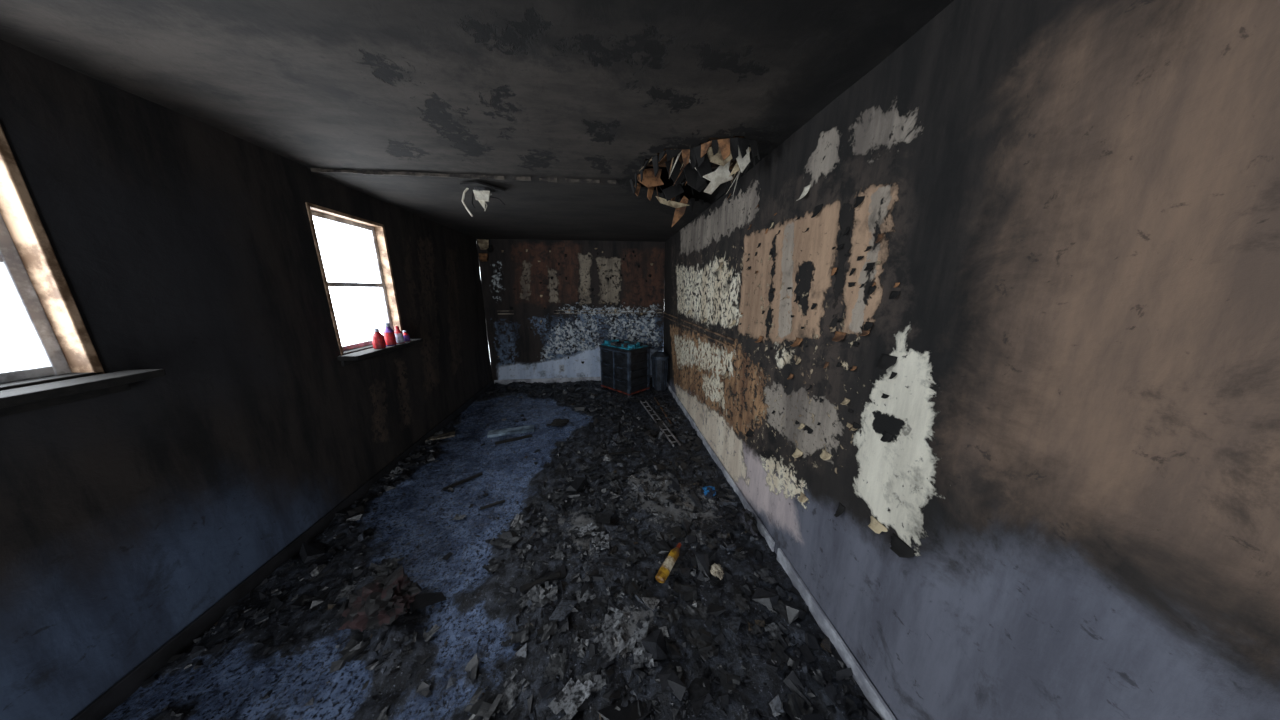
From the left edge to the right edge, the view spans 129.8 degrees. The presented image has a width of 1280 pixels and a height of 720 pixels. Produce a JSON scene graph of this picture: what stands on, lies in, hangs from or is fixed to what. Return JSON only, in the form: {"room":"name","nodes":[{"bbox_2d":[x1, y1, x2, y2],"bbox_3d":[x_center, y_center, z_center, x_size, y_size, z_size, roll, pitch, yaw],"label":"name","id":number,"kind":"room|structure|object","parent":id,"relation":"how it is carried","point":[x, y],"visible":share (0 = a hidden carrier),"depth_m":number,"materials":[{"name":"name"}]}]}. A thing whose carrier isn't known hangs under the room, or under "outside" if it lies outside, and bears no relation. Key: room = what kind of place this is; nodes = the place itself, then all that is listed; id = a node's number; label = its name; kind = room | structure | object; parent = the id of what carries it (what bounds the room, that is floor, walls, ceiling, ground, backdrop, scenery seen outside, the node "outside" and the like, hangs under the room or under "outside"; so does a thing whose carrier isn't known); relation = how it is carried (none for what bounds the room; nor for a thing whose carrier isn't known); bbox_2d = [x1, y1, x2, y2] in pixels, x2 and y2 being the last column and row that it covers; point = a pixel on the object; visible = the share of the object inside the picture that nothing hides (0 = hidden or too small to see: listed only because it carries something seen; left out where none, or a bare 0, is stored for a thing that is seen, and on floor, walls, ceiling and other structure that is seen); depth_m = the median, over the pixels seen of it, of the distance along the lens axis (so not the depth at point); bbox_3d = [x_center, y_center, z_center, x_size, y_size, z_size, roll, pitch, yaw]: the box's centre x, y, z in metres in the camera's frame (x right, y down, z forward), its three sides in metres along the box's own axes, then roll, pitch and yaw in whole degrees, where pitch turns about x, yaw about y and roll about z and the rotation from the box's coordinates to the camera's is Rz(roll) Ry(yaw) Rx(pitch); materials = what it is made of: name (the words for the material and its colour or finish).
{"room":"fire-damaged room","nodes":[
{"label":"fire-damaged room","id":0,"kind":"room"},
{"bbox_2d":[0,39,492,719],"bbox_3d":[-2.077,0.037,1.492,0.009,2.350,6.740,-1,13,-6],"label":"wall","id":1,"kind":"structure","parent":0,"point":[183,246],"depth_m":1.33,"materials":[{"name":"paint"}]},
{"bbox_2d":[0,125,104,390],"bbox_3d":[-2.034,-0.244,0.584,0.110,0.855,0.945,-1,13,-6],"label":"window","id":2,"kind":"structure","parent":1,"relation":"in","point":[34,282],"depth_m":1.03,"materials":[{"name":"brown wood"}]},
{"bbox_2d":[0,369,165,416],"bbox_3d":[-1.909,0.192,0.701,0.130,0.078,1.040,-1,13,-6],"label":"window sill","id":3,"kind":"structure","parent":1,"relation":"attached to","point":[40,396],"depth_m":1.02,"materials":[{"name":"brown wood"}]},
{"bbox_2d":[71,381,493,719],"bbox_3d":[-2.062,1.137,1.751,0.016,0.090,6.680,-1,13,-6],"label":"baseboard","id":4,"kind":"structure","parent":1,"relation":"attached to","point":[125,687],"depth_m":1.43,"materials":[{"name":"black wood"}]},
{"bbox_2d":[305,202,402,355],"bbox_3d":[-2.241,-0.596,2.379,0.110,1.025,0.705,-1,13,-6],"label":"window","id":5,"kind":"structure","parent":1,"relation":"in","point":[376,231],"depth_m":2.52,"materials":[{"name":"brown wood"}]},
{"bbox_2d":[337,339,422,366],"bbox_3d":[-2.117,-0.077,2.515,0.130,0.078,0.800,-1,13,-6],"label":"window sill","id":6,"kind":"structure","parent":1,"relation":"attached to","point":[352,358],"depth_m":2.32,"materials":[{"name":"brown wood"}]},
{"bbox_2d":[371,328,385,348],"bbox_3d":[-2.097,-0.173,2.402,0.080,0.160,0.080,-1,13,-6],"label":"bottle","id":7,"kind":"object","parent":6,"relation":"on","point":[378,340],"visible":1,"depth_m":2.38,"materials":[{"name":"red plastic"}]},
{"bbox_2d":[383,323,396,345],"bbox_3d":[-2.112,-0.217,2.524,0.080,0.190,0.080,-1,13,-6],"label":"bottle","id":8,"kind":"object","parent":6,"relation":"on","point":[389,334],"visible":0.93,"depth_m":2.50,"materials":[{"name":"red plastic"}]},
{"bbox_2d":[394,326,403,343],"bbox_3d":[-2.124,-0.223,2.635,0.070,0.150,0.070,-1,13,-6],"label":"bottle","id":9,"kind":"object","parent":6,"relation":"on","point":[399,336],"visible":0.91,"depth_m":2.62,"materials":[{"name":"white plastic"}]},
{"bbox_2d":[403,330,409,341],"bbox_3d":[-2.134,-0.219,2.728,0.060,0.100,0.060,-1,13,-6],"label":"bottle","id":10,"kind":"object","parent":6,"relation":"on","point":[406,335],"visible":0.8,"depth_m":2.71,"materials":[{"name":"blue plastic"}]},
{"bbox_2d":[0,0,953,241],"bbox_3d":[-0.646,-1.112,1.396,2.900,0.037,6.750,-1,13,-6],"label":"ceiling","id":11,"kind":"structure","parent":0,"point":[535,89],"depth_m":1.14,"materials":[{"name":"black paint"}]},
{"bbox_2d":[311,168,615,183],"bbox_3d":[-1.157,-1.266,2.070,1.982,0.026,0.022,-1,13,-6],"label":"trim","id":12,"kind":"structure","parent":11,"relation":"attached to","point":[319,170],"depth_m":2.05,"materials":[{"name":"paint"}]},
{"bbox_2d":[460,181,504,216],"bbox_3d":[-1.164,-1.183,2.228,0.327,0.208,0.230,-1,13,-6],"label":"light fixture","id":13,"kind":"object","parent":11,"relation":"attached to","point":[482,192],"depth_m":2.19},
{"bbox_2d":[103,380,881,719],"bbox_3d":[-0.646,1.093,1.911,2.900,0.100,6.750,-1,13,-6],"label":"floor","id":14,"kind":"structure","parent":0,"point":[234,688],"depth_m":1.51,"materials":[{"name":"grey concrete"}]},
{"bbox_2d":[425,432,454,440],"bbox_3d":[-2.121,0.817,3.187,0.268,0.020,0.092,-7,15,-29],"label":"board","id":15,"kind":"object","parent":14,"relation":"on","point":[450,434],"visible":0.91,"depth_m":3.18,"materials":[{"name":"wood"}]},
{"bbox_2d":[443,472,482,490],"bbox_3d":[-1.446,0.992,2.457,0.023,0.018,0.289,12,18,42],"label":"stick","id":16,"kind":"object","parent":14,"relation":"on","point":[480,473],"visible":1,"depth_m":2.45,"materials":[{"name":"brown wood"}]},
{"bbox_2d":[480,499,504,509],"bbox_3d":[-1.074,1.056,2.190,0.165,0.014,0.019,-8,15,-30],"label":"stick","id":17,"kind":"object","parent":14,"relation":"on","point":[500,501],"visible":1,"depth_m":2.18,"materials":[{"name":"brown wood"}]},
{"bbox_2d":[138,377,879,719],"bbox_3d":[-0.776,0.872,2.823,2.876,0.116,4.797,-1,13,-6],"label":"debris","id":18,"kind":"object","parent":14,"relation":"on","point":[571,698],"visible":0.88,"depth_m":1.49,"materials":[{"name":"black"}]},
{"bbox_2d":[338,565,421,631],"bbox_3d":[-1.178,1.100,1.383,0.298,0.187,0.244,-1,13,-6],"label":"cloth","id":19,"kind":"object","parent":18,"relation":"on","point":[379,603],"visible":1,"depth_m":1.33,"materials":[{"name":"brown fabric"}]},
{"bbox_2d":[520,572,559,591],"bbox_3d":[-0.531,1.184,1.601,0.204,0.016,0.021,-6,14,-24],"label":"stick","id":20,"kind":"object","parent":18,"relation":"on","point":[556,575],"visible":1,"depth_m":1.59,"materials":[{"name":"brown wood"}]},
{"bbox_2d":[549,419,569,426],"bbox_3d":[-0.938,0.730,3.487,0.229,0.089,0.131,-1,13,-6],"label":"cloth","id":21,"kind":"object","parent":18,"relation":"on","point":[561,422],"visible":0.99,"depth_m":3.46,"materials":[{"name":"fabric"}]},
{"bbox_2d":[600,451,639,455],"bbox_3d":[-0.189,0.892,2.864,0.382,0.016,0.021,-2,13,-8],"label":"stick","id":22,"kind":"object","parent":18,"relation":"on","point":[615,453],"visible":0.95,"depth_m":2.85,"materials":[{"name":"brown wood"}]},
{"bbox_2d":[702,485,715,497],"bbox_3d":[0.524,0.992,2.263,0.101,0.078,0.086,-1,13,-6],"label":"rag","id":23,"kind":"object","parent":18,"relation":"on","point":[709,491],"visible":1,"depth_m":2.24,"materials":[{"name":"fabric"}]},
{"bbox_2d":[487,425,533,437],"bbox_3d":[-1.423,0.788,3.323,0.472,0.028,0.126,-4,14,-17],"label":"board","id":24,"kind":"object","parent":14,"relation":"on","point":[523,429],"visible":1,"depth_m":3.31,"materials":[{"name":"grey wood"}]},
{"bbox_2d":[495,434,531,444],"bbox_3d":[-1.321,0.832,3.146,0.361,0.020,0.032,-7,15,-28],"label":"board","id":25,"kind":"object","parent":14,"relation":"on","point":[530,435],"visible":1,"depth_m":3.13,"materials":[{"name":"brown wood"}]},
{"bbox_2d":[599,340,650,396],"bbox_3d":[-0.243,0.098,4.627,0.660,0.782,0.484,12,18,42],"label":"crate","id":26,"kind":"object","parent":14,"relation":"on","point":[625,364],"visible":1,"depth_m":4.45,"materials":[{"name":"black metal"}]},
{"bbox_2d":[651,350,668,390],"bbox_3d":[0.309,0.155,4.702,0.269,0.638,0.269,-1,13,-6],"label":"gas cylinder","id":27,"kind":"object","parent":14,"relation":"on","point":[659,358],"visible":0.98,"depth_m":4.61,"materials":[{"name":"grey metal"}]},
{"bbox_2d":[640,400,680,446],"bbox_3d":[0.205,0.710,3.578,0.082,0.022,1.273,-3,14,-14],"label":"metal track","id":28,"kind":"object","parent":14,"relation":"on","point":[655,417],"visible":0.93,"depth_m":3.37,"materials":[{"name":"metal"}]},
{"bbox_2d":[654,397,671,423],"bbox_3d":[0.290,0.645,3.873,0.024,0.041,0.851,-2,13,-10],"label":"stick","id":29,"kind":"object","parent":14,"relation":"on","point":[654,397],"visible":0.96,"depth_m":3.84,"materials":[{"name":"brown wood"}]},
{"bbox_2d":[655,543,681,582],"bbox_3d":[0.170,1.131,1.688,0.058,0.040,0.273,8,15,30],"label":"bottle","id":30,"kind":"object","parent":14,"relation":"on","point":[665,569],"visible":1,"depth_m":1.65,"materials":[{"name":"plastic"}]},
{"bbox_2d":[710,563,723,579],"bbox_3d":[0.428,1.164,1.657,0.077,0.051,0.075,6,15,26],"label":"crumpled paper","id":31,"kind":"object","parent":14,"relation":"on","point":[716,569],"visible":1,"depth_m":1.64,"materials":[{"name":"white paper"}]},
{"bbox_2d":[740,508,758,535],"bbox_3d":[0.712,1.053,1.949,0.095,0.142,0.211,-1,13,-6],"label":"cloth","id":32,"kind":"object","parent":14,"relation":"on","point":[749,522],"visible":1,"depth_m":1.92,"materials":[{"name":"fabric"}]},
{"bbox_2d":[476,238,664,382],"bbox_3d":[-1.014,-0.738,4.811,2.880,2.350,0.218,-1,13,-6],"label":"wall","id":33,"kind":"structure","parent":0,"point":[549,304],"depth_m":4.87,"materials":[{"name":"paint"}]},
{"bbox_2d":[494,375,651,384],"bbox_3d":[-1.024,0.343,5.155,2.820,0.090,0.016,-1,13,-6],"label":"baseboard","id":34,"kind":"structure","parent":33,"relation":"attached to","point":[545,380],"depth_m":5.09,"materials":[{"name":"wood"}]},
{"bbox_2d":[643,143,736,169],"bbox_3d":[-0.711,-1.363,1.924,2.840,0.140,0.040,-1,13,-6],"label":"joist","id":35,"kind":"object","parent":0,"point":[662,163],"depth_m":2.02,"materials":[{"name":"brown wood"}]},
{"bbox_2d":[634,140,751,201],"bbox_3d":[-0.640,-1.328,1.292,2.930,0.560,6.885,-1,13,-6],"label":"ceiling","id":36,"kind":"structure","parent":0,"point":[668,182],"depth_m":3.33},
{"bbox_2d":[630,137,759,225],"bbox_3d":[0.358,-1.187,2.098,0.842,0.346,1.119,-1,13,-6],"label":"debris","id":37,"kind":"object","parent":36,"relation":"attached to","point":[696,169],"visible":0.94,"depth_m":1.83,"materials":[{"name":"beige paper"}]},
{"bbox_2d":[708,136,744,139],"bbox_3d":[-0.666,-1.273,1.537,2.840,0.140,0.040,-1,13,-6],"label":"joist","id":38,"kind":"object","parent":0,"point":[733,136],"depth_m":1.67,"materials":[{"name":"black wood"}]},
{"bbox_2d":[663,0,1279,719],"bbox_3d":[0.785,-0.037,1.809,0.009,2.350,6.740,-1,13,-6],"label":"wall","id":39,"kind":"structure","parent":0,"point":[1075,204],"depth_m":0.71,"materials":[{"name":"paint"}]},
{"bbox_2d":[664,312,734,347],"bbox_3d":[0.563,-0.441,3.671,0.012,0.078,2.823,-1,13,-6],"label":"tape","id":40,"kind":"object","parent":39,"relation":"attached to","point":[713,332],"visible":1,"depth_m":2.92,"materials":[{"name":"paint"}]},
{"bbox_2d":[667,382,895,719],"bbox_3d":[0.775,1.071,2.033,0.016,0.090,6.675,-1,13,-6],"label":"baseboard","id":41,"kind":"structure","parent":39,"relation":"attached to","point":[871,694],"depth_m":1.44,"materials":[{"name":"grey wood"}]},
{"bbox_2d":[679,184,915,557],"bbox_3d":[0.680,-0.044,2.512,0.050,2.110,3.334,-1,13,-6],"label":"peeling paint","id":42,"kind":"object","parent":39,"relation":"attached to","point":[899,547],"visible":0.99,"depth_m":1.19,"materials":[{"name":"beige paint"}]}
]}

